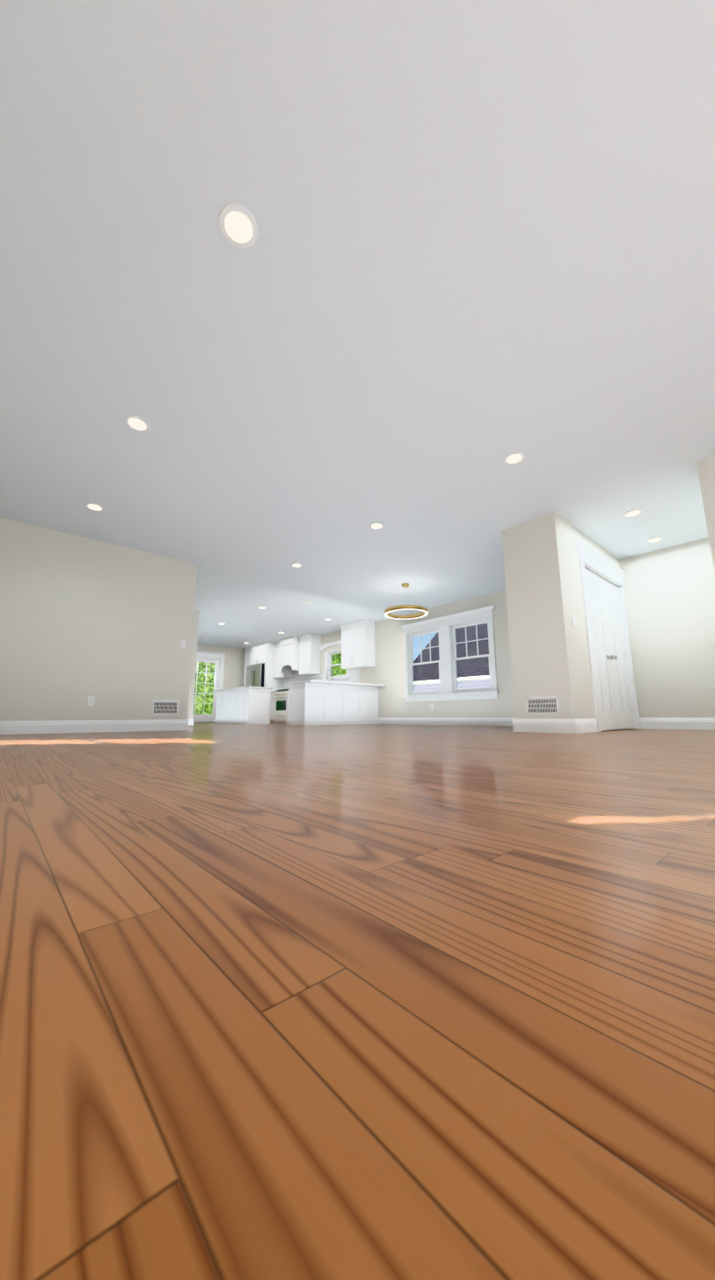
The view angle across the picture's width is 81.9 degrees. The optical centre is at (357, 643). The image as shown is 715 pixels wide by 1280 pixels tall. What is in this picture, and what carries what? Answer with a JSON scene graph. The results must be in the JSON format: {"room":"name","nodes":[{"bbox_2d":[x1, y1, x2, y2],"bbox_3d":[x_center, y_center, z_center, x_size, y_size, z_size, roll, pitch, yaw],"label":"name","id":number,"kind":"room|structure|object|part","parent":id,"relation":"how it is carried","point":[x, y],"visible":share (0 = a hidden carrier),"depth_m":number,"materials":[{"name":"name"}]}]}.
{"room":"empty living room","nodes":[
{"label":"empty living room","id":0,"kind":"room"},
{"bbox_2d":[0,516,189,720],"bbox_3d":[-3.591,-0.150,5.146,2.670,2.480,0.140,9,-13,-41],"label":"wall","id":1,"kind":"structure","parent":0,"point":[109,627],"depth_m":5.20,"materials":[{"name":"white paint"}]},
{"bbox_2d":[87,696,94,705],"bbox_3d":[-3.317,0.715,5.135,0.072,0.116,0.008,9,-13,-41],"label":"outlet","id":2,"kind":"object","parent":1,"relation":"attached to","point":[90,701],"visible":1,"depth_m":5.13,"materials":[{"name":"white plastic"}]},
{"bbox_2d":[151,699,179,715],"bbox_3d":[-2.653,0.888,5.699,0.360,0.210,0.011,9,-13,-41],"label":"air vent","id":3,"kind":"object","parent":1,"relation":"in","point":[163,708],"visible":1,"depth_m":5.69,"materials":[{"name":"white metal"}]},
{"bbox_2d":[180,640,185,647],"bbox_3d":[-2.526,0.001,5.973,0.072,0.116,0.010,9,-13,-41],"label":"light switch","id":4,"kind":"object","parent":1,"relation":"attached to","point":[182,643],"visible":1,"depth_m":5.97,"materials":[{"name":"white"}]},
{"bbox_2d":[179,562,196,719],"bbox_3d":[-3.411,0.183,7.047,0.140,2.480,2.790,9,-13,-41],"label":"wall","id":5,"kind":"structure","parent":0,"point":[191,581],"depth_m":6.06,"materials":[{"name":"white paint"}]},
{"bbox_2d":[189,610,199,718],"bbox_3d":[-4.980,0.289,7.617,3.920,2.480,0.140,9,-13,-41],"label":"wall","id":6,"kind":"structure","parent":0,"point":[195,628],"depth_m":8.83,"materials":[{"name":"white paint"}]},
{"bbox_2d":[196,643,244,690],"bbox_3d":[-6.385,1.050,11.917,7.610,2.480,0.140,9,-13,-41],"label":"wall","id":7,"kind":"structure","parent":0,"point":[234,668],"depth_m":13.82,"materials":[{"name":"white paint"}]},
{"bbox_2d":[192,656,220,722],"bbox_3d":[-5.368,1.401,12.719,2.256,2.058,0.215,9,-13,-41],"label":"patio door","id":8,"kind":"structure","parent":7,"relation":"in","point":[207,717],"depth_m":13.25,"materials":[{"name":"white paint"}]},
{"bbox_2d":[196,649,226,689],"bbox_3d":[-5.327,1.286,12.692,2.580,2.275,0.060,9,-13,-41],"label":"door frame","id":9,"kind":"structure","parent":7,"relation":"attached to","point":[221,656],"depth_m":13.49,"materials":[{"name":"white paint"}]},
{"bbox_2d":[0,722,714,1279],"bbox_3d":[-0.928,1.236,5.639,7.890,0.100,16.580,9,-13,-41],"label":"floor","id":10,"kind":"structure","parent":0,"point":[280,1000],"depth_m":0.27,"materials":[{"name":"brown wood"}]},
{"bbox_2d":[215,686,271,724],"bbox_3d":[-3.047,1.672,10.892,0.634,0.876,1.934,9,-13,-41],"label":"kitchen island","id":11,"kind":"object","parent":10,"relation":"on","point":[246,705],"depth_m":10.33,"materials":[{"name":"white paint"}]},
{"bbox_2d":[211,687,239,691],"bbox_3d":[-3.136,1.240,11.079,0.650,0.040,2.216,9,-13,-41],"label":"island countertop","id":12,"kind":"structure","parent":11,"relation":"on","point":[236,688],"depth_m":10.65,"materials":[{"name":"white stone"}]},
{"bbox_2d":[245,663,264,686],"bbox_3d":[-3.054,1.603,13.175,0.796,1.799,0.920,9,-13,-41],"label":"fridge","id":13,"kind":"object","parent":10,"relation":"on","point":[255,675],"visible":0.31,"depth_m":12.91,"materials":[{"name":"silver metal"}]},
{"bbox_2d":[243,642,283,691],"bbox_3d":[-3.112,1.304,13.423,0.676,2.477,1.477,9,-13,-41],"label":"surround","id":14,"kind":"object","parent":10,"relation":"on","point":[260,653],"visible":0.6,"depth_m":13.00,"materials":[{"name":"white paint"}]},
{"bbox_2d":[269,693,274,721],"bbox_3d":[-2.396,1.957,12.531,0.626,0.875,0.601,9,-13,-41],"label":"base cabinet","id":15,"kind":"object","parent":10,"relation":"on","point":[272,704],"depth_m":12.23,"materials":[{"name":"white paint"}]},
{"bbox_2d":[273,689,288,723],"bbox_3d":[-1.982,1.808,12.007,0.692,0.985,0.756,9,-13,-41],"label":"range","id":16,"kind":"object","parent":10,"relation":"on","point":[280,698],"visible":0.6,"depth_m":11.80,"materials":[{"name":"white paint"}]},
{"bbox_2d":[286,683,328,725],"bbox_3d":[-1.067,1.305,8.847,0.597,0.876,0.652,9,-13,-41],"label":"base cabinet","id":17,"kind":"object","parent":10,"relation":"on","point":[318,702],"depth_m":8.63,"materials":[{"name":"white paint"}]},
{"bbox_2d":[293,679,385,686],"bbox_3d":[-0.442,0.920,9.317,2.136,0.040,0.910,9,-13,-41],"label":"countertop","id":18,"kind":"structure","parent":17,"relation":"on","point":[308,680],"depth_m":8.94,"materials":[{"name":"white stone"}]},
{"bbox_2d":[328,683,346,725],"bbox_3d":[-0.705,1.359,9.163,0.630,0.876,0.652,9,-13,-41],"label":"base cabinet","id":19,"kind":"object","parent":10,"relation":"on","point":[337,691],"depth_m":8.98,"materials":[{"name":"white paint"}]},
{"bbox_2d":[346,686,363,724],"bbox_3d":[-0.331,1.415,9.489,0.628,0.876,0.652,9,-13,-41],"label":"base cabinet","id":20,"kind":"object","parent":10,"relation":"on","point":[354,694],"depth_m":9.31,"materials":[{"name":"white paint"}]},
{"bbox_2d":[363,686,378,724],"bbox_3d":[0.044,1.471,9.817,0.631,0.876,0.652,9,-13,-41],"label":"base cabinet","id":21,"kind":"object","parent":10,"relation":"on","point":[370,694],"depth_m":9.63,"materials":[{"name":"white paint"}]},
{"bbox_2d":[0,0,714,648],"bbox_3d":[-0.938,-1.315,6.087,7.890,0.120,16.580,9,-13,-41],"label":"ceiling","id":22,"kind":"structure","parent":0,"point":[447,281],"depth_m":2.24,"materials":[{"name":"white paint"}]},
{"bbox_2d":[85,502,103,510],"bbox_3d":[-2.898,-1.512,4.544,0.168,0.010,0.189,9,-13,-41],"label":"recessed light","id":23,"kind":"object","parent":22,"relation":"in","point":[93,506],"depth_m":4.54,"materials":[{"name":"white paint"}]},
{"bbox_2d":[124,415,149,431],"bbox_3d":[-1.739,-1.743,3.258,0.175,0.010,0.182,9,-13,-41],"label":"recessed light","id":24,"kind":"object","parent":22,"relation":"in","point":[136,423],"depth_m":3.26,"materials":[{"name":"white paint"}]},
{"bbox_2d":[218,203,257,247],"bbox_3d":[-0.561,-1.977,1.951,0.176,0.010,0.180,9,-13,-41],"label":"recessed light","id":25,"kind":"object","parent":22,"relation":"in","point":[238,224],"depth_m":1.95,"materials":[{"name":"white paint"}]},
{"bbox_2d":[301,600,313,604],"bbox_3d":[-1.017,-0.836,8.428,0.180,0.011,0.180,9,-13,-41],"label":"recessed light","id":26,"kind":"object","parent":22,"relation":"in","point":[307,602],"depth_m":8.40,"materials":[{"name":"white"}]},
{"bbox_2d":[384,582,428,618],"bbox_3d":[0.848,-0.780,7.247,0.750,0.544,0.750,9,-13,-41],"label":"ring pendant light","id":27,"kind":"object","parent":22,"relation":"hanging from","point":[388,610],"visible":1,"depth_m":7.17,"materials":[{"name":"gold metal"}]},
{"bbox_2d":[503,451,524,464],"bbox_3d":[1.411,-1.675,3.714,0.176,0.010,0.175,9,-13,-41],"label":"recessed light","id":28,"kind":"object","parent":22,"relation":"in","point":[515,457],"depth_m":3.71,"materials":[{"name":"white paint"}]},
{"bbox_2d":[285,589,514,717],"bbox_3d":[1.967,0.399,8.395,0.140,2.480,16.580,9,-13,-41],"label":"wall","id":29,"kind":"structure","parent":0,"point":[388,670],"depth_m":8.82,"materials":[{"name":"white paint"}]},
{"bbox_2d":[273,641,293,678],"bbox_3d":[-2.319,0.507,12.866,0.396,1.107,0.594,9,-13,-41],"label":"upper cabinet","id":30,"kind":"object","parent":29,"relation":"attached to","point":[278,673],"visible":0.48,"depth_m":12.82,"materials":[{"name":"white paint"}]},
{"bbox_2d":[278,636,298,673],"bbox_3d":[-1.925,0.344,12.320,0.534,0.977,0.764,9,-13,-41],"label":"range hood","id":31,"kind":"object","parent":29,"relation":"attached to","point":[289,655],"visible":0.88,"depth_m":12.14,"materials":[{"name":"white paint"}]},
{"bbox_2d":[297,633,320,675],"bbox_3d":[-1.397,0.324,11.842,0.396,1.107,0.600,9,-13,-41],"label":"upper cabinet","id":32,"kind":"object","parent":29,"relation":"attached to","point":[309,656],"visible":0.98,"depth_m":11.68,"materials":[{"name":"white paint"}]},
{"bbox_2d":[320,640,341,651],"bbox_3d":[-0.616,0.033,11.281,0.025,0.180,1.330,9,-13,-41],"label":"trim","id":33,"kind":"structure","parent":29,"relation":"attached to","point":[323,646],"depth_m":11.48,"materials":[{"name":"white paint"}]},
{"bbox_2d":[322,649,349,682],"bbox_3d":[-0.533,0.623,11.161,0.215,0.885,1.060,9,-13,-41],"label":"window","id":34,"kind":"structure","parent":29,"relation":"in","point":[327,665],"depth_m":11.32,"materials":[{"name":"white paint"}]},
{"bbox_3d":[-0.510,0.570,11.191,0.067,0.728,0.808,9,-13,-41],"label":"kitchen window sash","id":35,"kind":"part","parent":34,"relation":"part of","materials":[{"name":"white wood"}]},
{"bbox_2d":[0,717,714,734],"bbox_3d":[-0.929,1.113,5.660,7.610,0.150,16.300,9,-13,-41],"label":"baseboard","id":36,"kind":"structure","parent":29,"relation":"attached to","point":[585,725],"depth_m":5.23,"materials":[{"name":"white paint"}]},
{"bbox_2d":[339,619,375,669],"bbox_3d":[-0.014,0.049,10.306,0.396,1.107,0.890,9,-13,-41],"label":"upper cabinet","id":37,"kind":"object","parent":29,"relation":"attached to","point":[358,644],"visible":1,"depth_m":10.10,"materials":[{"name":"white paint"}]},
{"bbox_2d":[400,604,499,701],"bbox_3d":[1.839,0.294,8.503,0.215,1.735,2.340,9,-13,-41],"label":"window","id":38,"kind":"structure","parent":29,"relation":"in","point":[444,625],"depth_m":8.41,"materials":[{"name":"white paint"}]},
{"bbox_3d":[1.862,0.344,8.515,0.067,1.368,1.998,9,-13,-41],"label":"dining room window sash","id":39,"kind":"part","parent":38,"relation":"part of","materials":[{"name":"white wood"}]},
{"bbox_2d":[501,511,636,726],"bbox_3d":[2.913,-0.113,5.504,2.340,2.480,0.650,9,-13,-41],"label":"wall","id":40,"kind":"structure","parent":0,"point":[549,649],"depth_m":4.74,"materials":[{"name":"white paint"}]},
{"bbox_2d":[524,696,559,715],"bbox_3d":[2.042,0.690,4.562,0.011,0.200,0.370,9,-13,-41],"label":"air vent","id":41,"kind":"object","parent":40,"relation":"in","point":[540,706],"visible":1,"depth_m":4.55,"materials":[{"name":"white metal"}]},
{"bbox_2d":[571,616,576,627],"bbox_3d":[2.459,-0.247,4.669,0.118,0.116,0.010,9,-13,-41],"label":"light switch","id":42,"kind":"object","parent":40,"relation":"attached to","point":[574,621],"visible":1,"depth_m":4.66,"materials":[{"name":"white plastic"}]},
{"bbox_2d":[583,567,617,730],"bbox_3d":[3.043,0.049,5.160,0.694,2.027,0.113,9,-13,-41],"label":"closet door","id":43,"kind":"structure","parent":40,"relation":"in","point":[601,657],"depth_m":5.22,"materials":[{"name":"white paint"}]},
{"bbox_2d":[575,541,639,732],"bbox_3d":[3.289,-0.021,5.409,1.670,2.265,0.165,9,-13,-41],"label":"trim","id":44,"kind":"structure","parent":40,"relation":"attached to","point":[595,562],"depth_m":5.49,"materials":[{"name":"white paint"}]},
{"bbox_2d":[600,577,633,729],"bbox_3d":[3.565,0.127,5.616,0.694,2.027,0.113,9,-13,-41],"label":"closet door","id":45,"kind":"structure","parent":40,"relation":"in","point":[618,668],"depth_m":5.63,"materials":[{"name":"white paint"}]},
{"bbox_2d":[618,538,714,717],"bbox_3d":[4.391,-0.114,5.525,0.100,2.480,1.280,9,-13,-41],"label":"wall","id":46,"kind":"structure","parent":0,"point":[669,595],"depth_m":5.59,"materials":[{"name":"white paint"}]},
{"bbox_2d":[696,454,714,602],"bbox_3d":[4.403,-0.691,2.245,0.140,2.480,3.720,9,-13,-41],"label":"wall","id":47,"kind":"structure","parent":0,"point":[706,466],"depth_m":3.69,"materials":[{"name":"white paint"}]},
{"label":"outside","id":48,"kind":"structure","parent":0,"visible":0},
{"bbox_2d":[193,653,346,713],"bbox_3d":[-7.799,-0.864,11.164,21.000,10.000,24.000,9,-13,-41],"label":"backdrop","id":49,"kind":"structure","parent":48,"point":[207,696],"depth_m":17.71,"materials":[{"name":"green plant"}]},
{"bbox_3d":[-2.504,5.008,9.450,70.000,0.200,60.000,9,-13,-41],"label":"ground","id":50,"kind":"structure","parent":48,"visible":0},
{"bbox_2d":[413,623,489,691],"bbox_3d":[5.066,2.117,15.697,3.550,7.600,7.800,9,-13,-41],"label":"neighbouring house","id":51,"kind":"structure","parent":50,"relation":"on","point":[482,650],"depth_m":16.14,"materials":[{"name":"grey"}]}
]}

